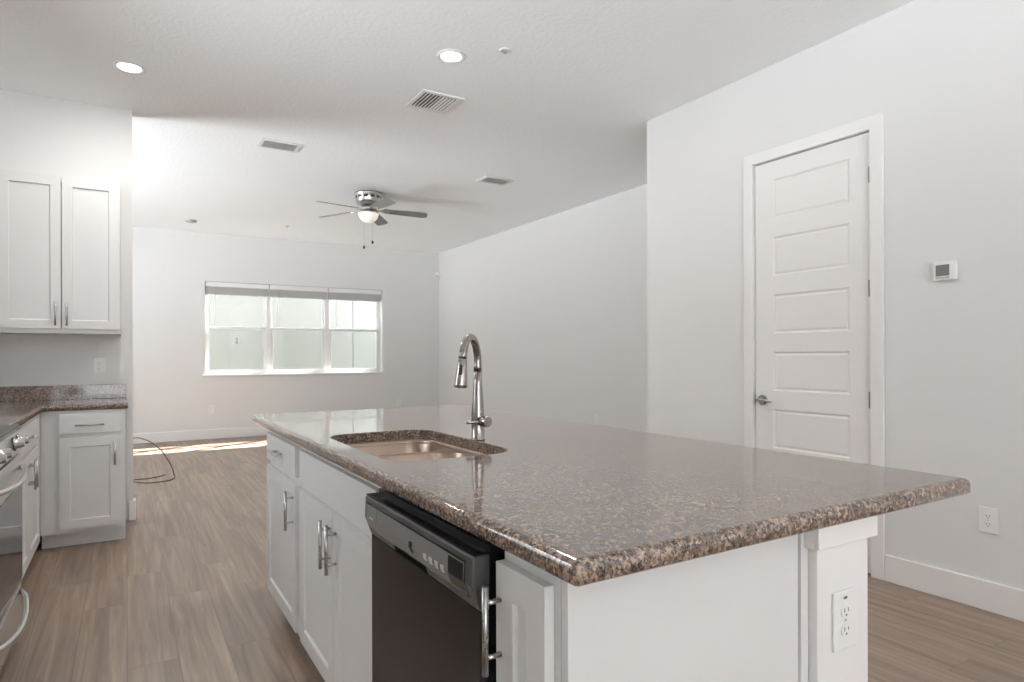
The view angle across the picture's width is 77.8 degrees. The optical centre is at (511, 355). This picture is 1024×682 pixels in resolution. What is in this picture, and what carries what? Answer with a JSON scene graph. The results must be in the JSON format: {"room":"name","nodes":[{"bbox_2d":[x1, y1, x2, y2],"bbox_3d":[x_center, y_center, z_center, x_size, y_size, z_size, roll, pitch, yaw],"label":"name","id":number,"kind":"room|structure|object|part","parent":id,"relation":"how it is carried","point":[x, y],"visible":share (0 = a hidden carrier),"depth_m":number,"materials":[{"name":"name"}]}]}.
{"room":"kitchen","nodes":[
{"label":"kitchen","id":0,"kind":"room"},
{"bbox_2d":[0,89,132,520],"bbox_3d":[-4.307,-0.298,3.914,3.381,3.050,0.130,0,0,-31],"label":"wall","id":1,"kind":"structure","parent":0,"point":[39,134],"depth_m":4.55,"materials":[{"name":"white paint"}]},
{"bbox_2d":[0,169,120,334],"bbox_3d":[-3.228,-0.676,4.266,1.018,1.050,0.386,0,0,-31],"label":"upper cabinet","id":2,"kind":"object","parent":1,"relation":"attached to","point":[60,236],"visible":1,"depth_m":4.22,"materials":[{"name":"white paint"}]},
{"bbox_3d":[-3.147,-0.685,4.144,0.333,1.008,0.020,0,0,-31],"label":"door","id":3,"kind":"part","parent":2,"relation":"part of","materials":[{"name":"white paint"}]},
{"bbox_3d":[-3.015,-0.280,4.191,0.012,0.156,0.037,0,0,-31],"label":"pull handle","id":4,"kind":"part","parent":2,"relation":"part of","materials":[{"name":"silver metal"}]},
{"bbox_3d":[-2.961,-0.280,4.224,0.012,0.156,0.037,0,0,-31],"label":"pull handle","id":5,"kind":"part","parent":2,"relation":"part of","materials":[{"name":"silver metal"}]},
{"bbox_3d":[-2.863,-0.686,4.317,0.322,1.008,0.020,0,0,-31],"label":"door","id":6,"kind":"part","parent":2,"relation":"part of","materials":[{"name":"white paint"}]},
{"bbox_2d":[0,384,125,401],"bbox_3d":[-2.818,0.258,3.600,1.075,0.102,1.950,0,0,-31],"label":"backsplash","id":7,"kind":"structure","parent":1,"relation":"attached to","point":[100,391],"depth_m":4.49,"materials":[{"name":"stone"}]},
{"bbox_2d":[93,358,104,373],"bbox_3d":[-3.006,0.073,4.623,0.072,0.116,0.008,0,0,-31],"label":"outlet","id":8,"kind":"object","parent":1,"relation":"attached to","point":[98,363],"visible":1,"depth_m":4.62,"materials":[{"name":"white plastic"}]},
{"bbox_2d":[129,498,135,520],"bbox_3d":[-2.859,1.152,4.783,0.048,0.142,0.145,0,0,-31],"label":"baseboard","id":9,"kind":"structure","parent":1,"relation":"attached to","point":[132,504],"depth_m":4.72,"materials":[{"name":"white paint"}]},
{"bbox_2d":[132,226,438,433],"bbox_3d":[-4.758,-0.296,9.338,8.240,3.050,0.200,0,0,-31],"label":"wall","id":10,"kind":"structure","parent":0,"point":[171,268],"depth_m":9.73,"materials":[{"name":"white paint"}]},
{"bbox_2d":[133,426,269,443],"bbox_3d":[-4.698,1.157,9.246,7.960,0.142,0.015,0,0,-31],"label":"baseboard","id":11,"kind":"structure","parent":10,"relation":"attached to","point":[155,437],"depth_m":9.31,"materials":[{"name":"white paint"}]},
{"bbox_2d":[208,405,213,412],"bbox_3d":[-4.453,0.788,9.399,0.072,0.116,0.008,0,0,-31],"label":"outlet","id":12,"kind":"object","parent":10,"relation":"attached to","point":[210,407],"visible":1,"depth_m":9.39,"materials":[{"name":"white plastic"}]},
{"bbox_2d":[203,286,384,375],"bbox_3d":[-3.399,-0.408,10.129,2.785,1.411,0.200,0,0,-31],"label":"window","id":13,"kind":"structure","parent":10,"relation":"in","point":[268,329],"depth_m":10.04,"materials":[{"name":"white paint"}]},
{"bbox_3d":[-4.216,-0.738,9.723,0.836,0.660,0.026,0,0,-31],"label":"sash","id":14,"kind":"part","parent":13,"relation":"part of","materials":[{"name":"glass"}]},
{"bbox_3d":[-4.199,-0.100,9.697,0.836,0.695,0.026,0,0,-31],"label":"sash","id":15,"kind":"part","parent":13,"relation":"part of","materials":[{"name":"white glass"}]},
{"bbox_2d":[205,281,268,322],"bbox_3d":[-4.167,-0.796,9.641,0.892,0.616,0.067,0,0,-31],"label":"window blind","id":16,"kind":"object","parent":13,"relation":"attached to","point":[214,288],"visible":1,"depth_m":9.62,"materials":[{"name":"white plastic"}]},
{"bbox_3d":[-4.170,-0.921,9.646,0.880,0.014,0.046,0,0,-31],"label":"rail","id":17,"kind":"part","parent":16,"relation":"part of","materials":[{"name":"grey plastic"}]},
{"bbox_3d":[-3.394,0.285,10.124,2.785,0.024,0.190,0,0,-31],"label":"sill","id":18,"kind":"part","parent":13,"relation":"part of","materials":[{"name":"white paint"}]},
{"bbox_3d":[-3.440,-0.741,10.194,0.836,0.660,0.026,0,0,-31],"label":"sash","id":19,"kind":"part","parent":13,"relation":"part of","materials":[{"name":"white plastic"}]},
{"bbox_3d":[-3.423,-0.102,10.168,0.836,0.695,0.026,0,0,-31],"label":"sash","id":20,"kind":"part","parent":13,"relation":"part of","materials":[{"name":"white glass"}]},
{"bbox_2d":[269,285,327,299],"bbox_3d":[-3.391,-0.798,10.112,0.892,0.616,0.067,0,0,-31],"label":"window blind","id":21,"kind":"object","parent":13,"relation":"attached to","point":[276,291],"visible":1,"depth_m":10.08,"materials":[{"name":"white plastic"}]},
{"bbox_3d":[-3.394,-0.923,10.117,0.880,0.014,0.046,0,0,-31],"label":"rail","id":22,"kind":"part","parent":21,"relation":"part of","materials":[{"name":"grey plastic"}]},
{"bbox_3d":[-2.664,-0.743,10.666,0.837,0.660,0.026,0,0,-31],"label":"sash","id":23,"kind":"part","parent":13,"relation":"part of","materials":[{"name":"glass"}]},
{"bbox_3d":[-2.646,-0.104,10.640,0.837,0.695,0.026,0,0,-31],"label":"sash","id":24,"kind":"part","parent":13,"relation":"part of","materials":[{"name":"white glass"}]},
{"bbox_2d":[328,288,380,301],"bbox_3d":[-2.614,-0.801,10.584,0.893,0.616,0.067,0,0,-31],"label":"window blind","id":25,"kind":"object","parent":13,"relation":"attached to","point":[335,293],"visible":1,"depth_m":10.56,"materials":[{"name":"white plastic"}]},
{"bbox_3d":[-2.618,-0.926,10.589,0.881,0.014,0.046,0,0,-31],"label":"rail","id":26,"kind":"part","parent":25,"relation":"part of","materials":[{"name":"grey plastic"}]},
{"bbox_2d":[0,0,914,252],"bbox_3d":[-0.334,-1.894,2.141,8.460,0.120,17.201,0,0,-31],"label":"ceiling","id":27,"kind":"structure","parent":0,"point":[563,115],"depth_m":4.30,"materials":[{"name":"white paint"}]},
{"bbox_2d":[112,60,145,73],"bbox_3d":[-2.422,-1.823,4.018,0.188,0.009,0.188,0,0,-31],"label":"recessed light","id":28,"kind":"object","parent":27,"relation":"in","point":[129,67],"visible":1,"depth_m":4.01,"materials":[{"name":"white plastic"}]},
{"bbox_2d":[185,219,196,222],"bbox_3d":[-4.303,-1.806,8.511,0.150,0.031,0.150,0,0,-31],"label":"smoke detector","id":29,"kind":"object","parent":27,"relation":"attached to","point":[186,220],"visible":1,"depth_m":8.47,"materials":[{"name":"white plastic"}]},
{"bbox_2d":[257,138,301,152],"bbox_3d":[-2.017,-1.821,5.509,0.334,0.016,0.235,0,0,-31],"label":"ceiling vent","id":30,"kind":"object","parent":27,"relation":"in","point":[263,143],"visible":1,"depth_m":5.49,"materials":[{"name":"white plastic"}]},
{"bbox_2d":[316,190,427,248],"bbox_3d":[-1.587,-1.505,7.117,1.276,0.649,1.232,0,0,-31],"label":"ceiling fan","id":31,"kind":"object","parent":27,"relation":"hanging from","point":[370,201],"visible":1,"depth_m":7.07,"materials":[{"name":"grey metal"}]},
{"bbox_3d":[-1.874,-1.627,6.830,0.136,0.052,0.497,0,0,39],"label":"blade","id":32,"kind":"part","parent":31,"relation":"part of","materials":[{"name":"grey wood"}]},
{"bbox_3d":[-2.002,-1.627,7.299,0.497,0.052,0.136,0,0,21],"label":"blade","id":33,"kind":"part","parent":31,"relation":"part of","materials":[{"name":"grey wood"}]},
{"bbox_3d":[-1.616,-1.667,7.152,0.190,0.057,0.190,0,0,-31],"label":"motor","id":34,"kind":"part","parent":31,"relation":"part of","materials":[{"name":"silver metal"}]},
{"bbox_3d":[-1.616,-1.554,7.152,0.228,0.100,0.228,0,0,-31],"label":"lamp shade","id":35,"kind":"part","parent":31,"relation":"part of","materials":[{"name":"white glass"}]},
{"bbox_3d":[-1.596,-1.628,7.565,0.136,0.052,0.497,0,0,3],"label":"blade","id":36,"kind":"part","parent":31,"relation":"part of","materials":[{"name":"grey wood"}]},
{"bbox_3d":[-1.385,-1.629,6.810,0.138,0.052,0.499,0,0,-31],"label":"blade","id":37,"kind":"part","parent":31,"relation":"part of","materials":[{"name":"grey wood"}]},
{"bbox_3d":[-1.218,-1.629,7.261,0.497,0.052,0.136,0,0,-15],"label":"blade","id":38,"kind":"part","parent":31,"relation":"part of","materials":[{"name":"grey wood"}]},
{"bbox_2d":[406,89,464,113],"bbox_3d":[-0.557,-1.826,4.576,0.321,0.015,0.325,0,0,-31],"label":"ceiling vent","id":39,"kind":"object","parent":27,"relation":"in","point":[428,100],"visible":1,"depth_m":4.56,"materials":[{"name":"white plastic"}]},
{"bbox_2d":[436,49,465,62],"bbox_3d":[-0.373,-1.829,3.882,0.180,0.009,0.180,0,0,-31],"label":"recessed light","id":40,"kind":"object","parent":27,"relation":"in","point":[446,55],"visible":1,"depth_m":3.87,"materials":[{"name":"white plastic"}]},
{"bbox_2d":[476,176,513,185],"bbox_3d":[-0.177,-1.826,6.637,0.339,0.016,0.225,0,0,-31],"label":"ceiling vent","id":41,"kind":"object","parent":27,"relation":"in","point":[486,179],"visible":1,"depth_m":6.62,"materials":[{"name":"white plastic"}]},
{"bbox_2d":[499,47,510,53],"bbox_3d":[-0.042,-1.826,3.808,0.072,0.017,0.072,0,0,-31],"label":"sprinkler head","id":42,"kind":"object","parent":27,"relation":"attached to","point":[504,50],"visible":1,"depth_m":3.80},
{"bbox_2d":[0,435,1023,681],"bbox_3d":[-0.287,1.266,2.135,8.400,0.100,17.151,0,0,-31],"label":"floor","id":43,"kind":"structure","parent":0,"point":[185,596],"depth_m":3.04,"materials":[{"name":"brown wood"}]},
{"bbox_2d":[0,424,29,671],"bbox_3d":[-2.231,0.762,2.351,0.692,0.918,0.757,0,0,-31],"label":"stove","id":44,"kind":"object","parent":43,"relation":"on","point":[13,474],"visible":1,"depth_m":2.53,"materials":[{"name":"silver metal"}]},
{"bbox_3d":[-1.815,0.366,2.249,0.043,0.052,0.052,0,0,-31],"label":"knob","id":45,"kind":"part","parent":44,"relation":"part of","materials":[{"name":"silver metal"}]},
{"bbox_3d":[-1.883,0.367,2.360,0.043,0.052,0.052,0,0,-31],"label":"knob","id":46,"kind":"part","parent":44,"relation":"part of","materials":[{"name":"silver metal"}]},
{"bbox_2d":[0,424,19,441],"bbox_3d":[-2.258,0.314,2.335,0.632,0.022,0.757,0,0,-31],"label":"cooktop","id":47,"kind":"object","parent":44,"relation":"in","point":[7,432],"depth_m":2.62,"materials":[{"name":"silver glass"}]},
{"bbox_3d":[-2.000,1.094,2.491,0.034,0.163,0.751,0,0,-31],"label":"storage drawer","id":48,"kind":"part","parent":44,"relation":"part of","materials":[{"name":"silver metal"}]},
{"bbox_3d":[-2.000,0.717,2.491,0.036,0.577,0.751,0,0,-31],"label":"oven door","id":49,"kind":"part","parent":44,"relation":"part of","materials":[{"name":"silver metal"}]},
{"bbox_3d":[-1.999,0.373,2.493,0.042,0.095,0.757,0,0,-31],"label":"control panel","id":50,"kind":"part","parent":44,"relation":"part of","materials":[{"name":"silver metal"}]},
{"bbox_3d":[-1.968,0.491,2.511,0.064,0.035,0.696,0,0,-31],"label":"door handle","id":51,"kind":"part","parent":44,"relation":"part of","materials":[{"name":"silver metal"}]},
{"bbox_3d":[-1.963,1.047,2.513,0.068,0.051,0.697,0,0,-31],"label":"drawer handle","id":52,"kind":"part","parent":44,"relation":"part of","materials":[{"name":"silver metal"}]},
{"bbox_3d":[-2.059,0.367,2.651,0.043,0.052,0.052,0,0,-31],"label":"knob","id":53,"kind":"part","parent":44,"relation":"part of","materials":[{"name":"silver metal"}]},
{"bbox_3d":[-2.125,0.367,2.759,0.043,0.052,0.052,0,0,-31],"label":"knob","id":54,"kind":"part","parent":44,"relation":"part of","materials":[{"name":"silver metal"}]},
{"bbox_2d":[18,414,39,578],"bbox_3d":[-2.816,0.785,3.231,0.658,0.876,1.318,0,0,-31],"label":"base cabinet","id":55,"kind":"object","parent":43,"relation":"on","point":[30,454],"visible":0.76,"depth_m":3.39,"materials":[{"name":"white paint"}]},
{"bbox_3d":[-2.422,0.808,3.125,0.020,0.576,0.488,0,0,-31],"label":"door","id":56,"kind":"part","parent":55,"relation":"part of","materials":[{"name":"white paint"}]},
{"bbox_3d":[-2.550,0.430,3.335,0.020,0.128,0.980,0,0,-31],"label":"drawer","id":57,"kind":"part","parent":55,"relation":"part of","materials":[{"name":"white paint"}]},
{"bbox_3d":[-2.592,0.734,3.366,0.019,0.776,1.318,0,0,-31],"label":"frame","id":58,"kind":"part","parent":55,"relation":"part of","materials":[{"name":"white paint"}]},
{"bbox_3d":[-2.677,0.808,3.545,0.020,0.576,0.488,0,0,-31],"label":"door","id":59,"kind":"part","parent":55,"relation":"part of","materials":[{"name":"white paint"}]},
{"bbox_3d":[-2.508,0.622,3.321,0.037,0.156,0.012,0,0,-31],"label":"pull handle","id":60,"kind":"part","parent":55,"relation":"part of","materials":[{"name":"silver metal"}]},
{"bbox_3d":[-2.543,0.622,3.379,0.037,0.156,0.012,0,0,-31],"label":"pull handle","id":61,"kind":"part","parent":55,"relation":"part of","materials":[{"name":"silver metal"}]},
{"bbox_3d":[-2.557,0.432,3.401,0.037,0.012,0.156,0,0,-31],"label":"pull handle","id":62,"kind":"part","parent":55,"relation":"part of","materials":[{"name":"silver metal"}]},
{"bbox_2d":[0,384,127,425],"bbox_3d":[-2.812,0.277,3.601,1.087,0.140,1.955,0,0,-31],"label":"countertop","id":63,"kind":"structure","parent":55,"relation":"on","point":[18,404],"depth_m":4.35,"materials":[{"name":"stone"}]},
{"bbox_2d":[40,409,124,548],"bbox_3d":[-2.884,0.785,4.300,0.452,0.876,0.650,0,0,-31],"label":"base cabinet","id":64,"kind":"object","parent":43,"relation":"on","point":[82,452],"visible":0.98,"depth_m":4.06,"materials":[{"name":"white paint"}]},
{"bbox_3d":[-2.710,0.431,4.080,0.329,0.128,0.020,0,0,-31],"label":"drawer","id":65,"kind":"part","parent":64,"relation":"part of","materials":[{"name":"white paint"}]},
{"bbox_3d":[-2.696,0.439,4.056,0.156,0.012,0.037,0,0,-31],"label":"pull handle","id":66,"kind":"part","parent":64,"relation":"part of","materials":[{"name":"silver metal"}]},
{"bbox_3d":[-2.709,0.809,4.080,0.329,0.576,0.020,0,0,-31],"label":"door","id":67,"kind":"part","parent":64,"relation":"part of","materials":[{"name":"white paint"}]},
{"bbox_3d":[-2.580,0.628,4.125,0.012,0.156,0.037,0,0,-31],"label":"pull handle","id":68,"kind":"part","parent":64,"relation":"part of","materials":[{"name":"silver metal"}]},
{"bbox_2d":[133,437,174,482],"bbox_3d":[-3.662,1.015,6.194,0.710,0.420,0.401,0,0,-43],"label":"cable","id":69,"kind":"object","parent":43,"relation":"on","point":[133,437],"visible":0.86,"depth_m":6.33,"materials":[{"name":"brown plastic"}]},
{"bbox_2d":[267,431,301,636],"bbox_3d":[-0.754,0.779,2.900,0.661,0.876,0.628,0,0,-31],"label":"base cabinet","id":70,"kind":"object","parent":43,"relation":"on","point":[284,485],"visible":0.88,"depth_m":2.69,"materials":[{"name":"white paint"}]},
{"bbox_3d":[-1.022,0.418,2.738,0.037,0.012,0.156,0,0,-31],"label":"pull handle","id":71,"kind":"part","parent":70,"relation":"part of","materials":[{"name":"silver metal"}]},
{"bbox_3d":[-0.997,0.420,2.752,0.020,0.120,0.588,0,0,-31],"label":"drawer","id":72,"kind":"part","parent":70,"relation":"part of","materials":[{"name":"white paint"}]},
{"bbox_3d":[-0.884,0.610,2.512,0.037,0.156,0.012,0,0,-31],"label":"pull handle","id":73,"kind":"part","parent":70,"relation":"part of","materials":[{"name":"silver metal"}]},
{"bbox_2d":[300,447,451,681],"bbox_3d":[-0.344,0.778,2.225,0.661,0.876,0.936,0,0,-31],"label":"base cabinet","id":74,"kind":"object","parent":43,"relation":"on","point":[336,535],"visible":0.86,"depth_m":2.01,"materials":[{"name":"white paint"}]},
{"bbox_3d":[-0.686,0.799,2.241,0.020,0.580,0.454,0,0,-31],"label":"door","id":75,"kind":"part","parent":74,"relation":"part of","materials":[{"name":"white paint"}]},
{"bbox_3d":[-0.610,0.610,2.060,0.037,0.156,0.012,0,0,-31],"label":"pull handle","id":76,"kind":"part","parent":74,"relation":"part of","materials":[{"name":"silver metal"}]},
{"bbox_3d":[-0.572,0.609,1.997,0.037,0.156,0.012,0,0,-31],"label":"pull handle","id":77,"kind":"part","parent":74,"relation":"part of","materials":[{"name":"silver metal"}]},
{"bbox_3d":[-0.570,0.728,2.089,0.019,0.776,0.936,0,0,-31],"label":"frame","id":78,"kind":"part","parent":74,"relation":"part of","materials":[{"name":"white paint"}]},
{"bbox_3d":[-0.458,0.798,1.865,0.020,0.580,0.414,0,0,-31],"label":"door","id":79,"kind":"part","parent":74,"relation":"part of","materials":[{"name":"white paint"}]},
{"bbox_2d":[365,488,504,681],"bbox_3d":[0.036,0.781,1.553,0.622,0.868,0.600,0,0,-31],"label":"dishwasher","id":80,"kind":"object","parent":43,"relation":"on","point":[429,573],"visible":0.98,"depth_m":1.35,"materials":[{"name":"black metal"}]},
{"bbox_3d":[-0.227,0.454,1.423,0.011,0.014,0.185,0,0,-31],"label":"pocket handle","id":81,"kind":"part","parent":80,"relation":"part of","materials":[{"name":"black"}]},
{"bbox_3d":[-0.210,0.359,1.405,0.032,0.004,0.596,0,0,-31],"label":"trim","id":82,"kind":"part","parent":80,"relation":"part of","materials":[{"name":"black"}]},
{"bbox_3d":[-0.203,0.783,1.408,0.020,0.640,0.600,0,0,-31],"label":"door panel","id":83,"kind":"part","parent":80,"relation":"part of","materials":[{"name":"black metal"}]},
{"bbox_2d":[482,533,807,681],"bbox_3d":[0.272,0.776,1.209,0.661,0.876,0.197,0,0,-31],"label":"base cabinet","id":84,"kind":"object","parent":43,"relation":"on","point":[528,600],"depth_m":1.11,"materials":[{"name":"white paint"}]},
{"bbox_3d":[-0.036,0.480,1.115,0.037,0.156,0.012,0,0,-31],"label":"pull handle","id":85,"kind":"part","parent":84,"relation":"part of","materials":[{"name":"silver metal"}]},
{"bbox_3d":[0.021,0.727,1.077,0.020,0.720,0.154,0,0,-31],"label":"door","id":86,"kind":"part","parent":84,"relation":"part of","materials":[{"name":"white paint"}]},
{"bbox_3d":[0.342,0.776,1.149,0.602,0.876,0.022,0,0,-31],"label":"end panel","id":87,"kind":"part","parent":84,"relation":"part of","materials":[{"name":"white wood"}]},
{"bbox_2d":[804,515,877,681],"bbox_3d":[0.069,0.776,2.351,0.214,0.876,2.430,0,0,-31],"label":"support","id":88,"kind":"object","parent":43,"relation":"on","point":[837,554],"visible":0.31,"depth_m":1.31,"materials":[{"name":"white paint"}]},
{"bbox_2d":[252,405,970,586],"bbox_3d":[-0.117,0.320,2.426,1.204,0.038,2.792,0,0,-31],"label":"countertop","id":89,"kind":"structure","parent":88,"relation":"on","point":[582,504],"depth_m":1.47,"materials":[{"name":"stone"}]},
{"bbox_2d":[346,439,485,460],"bbox_3d":[-0.346,0.446,2.213,0.469,0.211,0.801,0,0,-31],"label":"sink","id":90,"kind":"object","parent":89,"relation":"in","point":[403,449],"visible":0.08,"depth_m":2.50,"materials":[{"name":"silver metal"}]},
{"bbox_3d":[-0.470,0.453,2.416,0.407,0.198,0.264,0,0,-31],"label":"bowl","id":91,"kind":"part","parent":90,"relation":"part of","materials":[{"name":"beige metal"}]},
{"bbox_3d":[-0.271,0.453,2.090,0.407,0.198,0.449,0,0,-31],"label":"bowl","id":92,"kind":"part","parent":90,"relation":"part of","materials":[{"name":"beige metal"}]},
{"bbox_2d":[454,333,491,439],"bbox_3d":[-0.136,0.111,2.195,0.088,0.380,0.244,0,0,18],"label":"faucet","id":93,"kind":"object","parent":89,"relation":"on","point":[478,422],"visible":1,"depth_m":2.27,"materials":[{"name":"silver metal"}]},
{"bbox_3d":[-0.145,-0.010,2.206,0.030,0.137,0.203,0,0,14],"label":"spout","id":94,"kind":"part","parent":93,"relation":"part of","materials":[{"name":"silver metal"}]},
{"bbox_3d":[-0.134,0.235,2.252,0.057,0.015,0.014,0,0,-5],"label":"lever","id":95,"kind":"part","parent":93,"relation":"part of","materials":[{"name":"silver metal"}]},
{"bbox_3d":[-0.101,0.233,2.262,0.037,0.037,0.052,0,0,-38],"label":"handle","id":96,"kind":"part","parent":93,"relation":"part of","materials":[{"name":"silver metal"}]},
{"bbox_3d":[0.068,0.363,2.351,0.214,0.050,2.430,0,0,-31],"label":"cap trim","id":97,"kind":"part","parent":88,"relation":"part of","materials":[{"name":"white paint"}]},
{"bbox_2d":[832,587,855,652],"bbox_3d":[0.693,0.549,1.322,0.080,0.121,0.008,0,0,-31],"label":"outlet","id":98,"kind":"object","parent":88,"relation":"attached to","point":[844,601],"visible":1,"depth_m":1.32,"materials":[{"name":"white plastic"}]},
{"bbox_2d":[841,603,850,617],"bbox_3d":[0.694,0.529,1.320,0.034,0.028,0.002,0,0,-31],"label":"socket","id":99,"kind":"object","parent":98,"relation":"attached to","point":[845,607],"depth_m":1.32,"materials":[{"name":"white plastic"}]},
{"bbox_2d":[841,622,850,636],"bbox_3d":[0.694,0.568,1.320,0.034,0.028,0.002,0,0,-31],"label":"socket","id":100,"kind":"object","parent":98,"relation":"attached to","point":[845,626],"depth_m":1.32,"materials":[{"name":"white plastic"}]},
{"bbox_2d":[439,184,647,431],"bbox_3d":[0.479,-0.312,8.515,0.140,3.050,6.644,0,0,-31],"label":"wall","id":101,"kind":"structure","parent":0,"point":[555,306],"depth_m":8.23,"materials":[{"name":"white paint"}]},
{"bbox_2d":[647,0,1023,589],"bbox_3d":[4.311,-0.323,0.985,1.406,3.050,10.207,0,0,-31],"label":"wall","id":102,"kind":"structure","parent":0,"point":[946,77],"depth_m":3.30,"materials":[{"name":"white paint"}]},
{"bbox_2d":[743,112,884,580],"bbox_3d":[1.808,-0.052,3.827,0.204,2.524,0.902,0,0,-31],"label":"door","id":103,"kind":"structure","parent":102,"relation":"in","point":[814,328],"depth_m":3.75,"materials":[{"name":"white paint"}]},
{"bbox_3d":[1.603,0.283,4.037,0.070,0.066,0.134,0,0,-31],"label":"lever handle","id":104,"kind":"part","parent":103,"relation":"part of","materials":[{"name":"silver metal"}]},
{"bbox_2d":[933,260,957,281],"bbox_3d":[2.154,-0.423,3.156,0.027,0.097,0.106,0,0,-31],"label":"thermostat","id":105,"kind":"object","parent":102,"relation":"attached to","point":[943,270],"visible":1,"depth_m":3.14,"materials":[{"name":"white plastic"}]},
{"bbox_2d":[885,554,1023,621],"bbox_3d":[4.244,1.131,0.953,1.281,0.142,10.226,0,0,-31],"label":"baseboard","id":106,"kind":"structure","parent":102,"relation":"attached to","point":[993,597],"depth_m":3.11,"materials":[{"name":"white paint"}]},
{"bbox_2d":[979,506,997,534],"bbox_3d":[2.257,0.778,3.009,0.008,0.120,0.080,0,0,-31],"label":"outlet","id":107,"kind":"object","parent":102,"relation":"attached to","point":[988,517],"visible":1,"depth_m":3.01,"materials":[{"name":"white plastic"}]},
{"bbox_2d":[984,513,991,518],"bbox_3d":[2.255,0.759,3.008,0.002,0.028,0.034,0,0,-31],"label":"socket","id":108,"kind":"object","parent":107,"relation":"attached to","point":[986,515],"depth_m":3.01,"materials":[{"name":"white plastic"}]},
{"bbox_2d":[984,521,991,526],"bbox_3d":[2.255,0.798,3.008,0.002,0.028,0.034,0,0,-31],"label":"socket","id":109,"kind":"object","parent":107,"relation":"attached to","point":[986,523],"depth_m":3.01,"materials":[{"name":"white plastic"}]},
{"bbox_3d":[-3.440,1.410,11.451,12.000,0.130,2.049,0,0,-31],"label":"ground","id":110,"kind":"structure","parent":0,"visible":0},
{"bbox_2d":[208,295,375,369],"bbox_3d":[-4.151,-0.363,12.133,10.500,3.420,0.150,0,0,-31],"label":"wall","id":111,"kind":"structure","parent":110,"relation":"on","point":[292,349],"depth_m":12.02,"materials":[{"name":"grey paint"}]}
]}

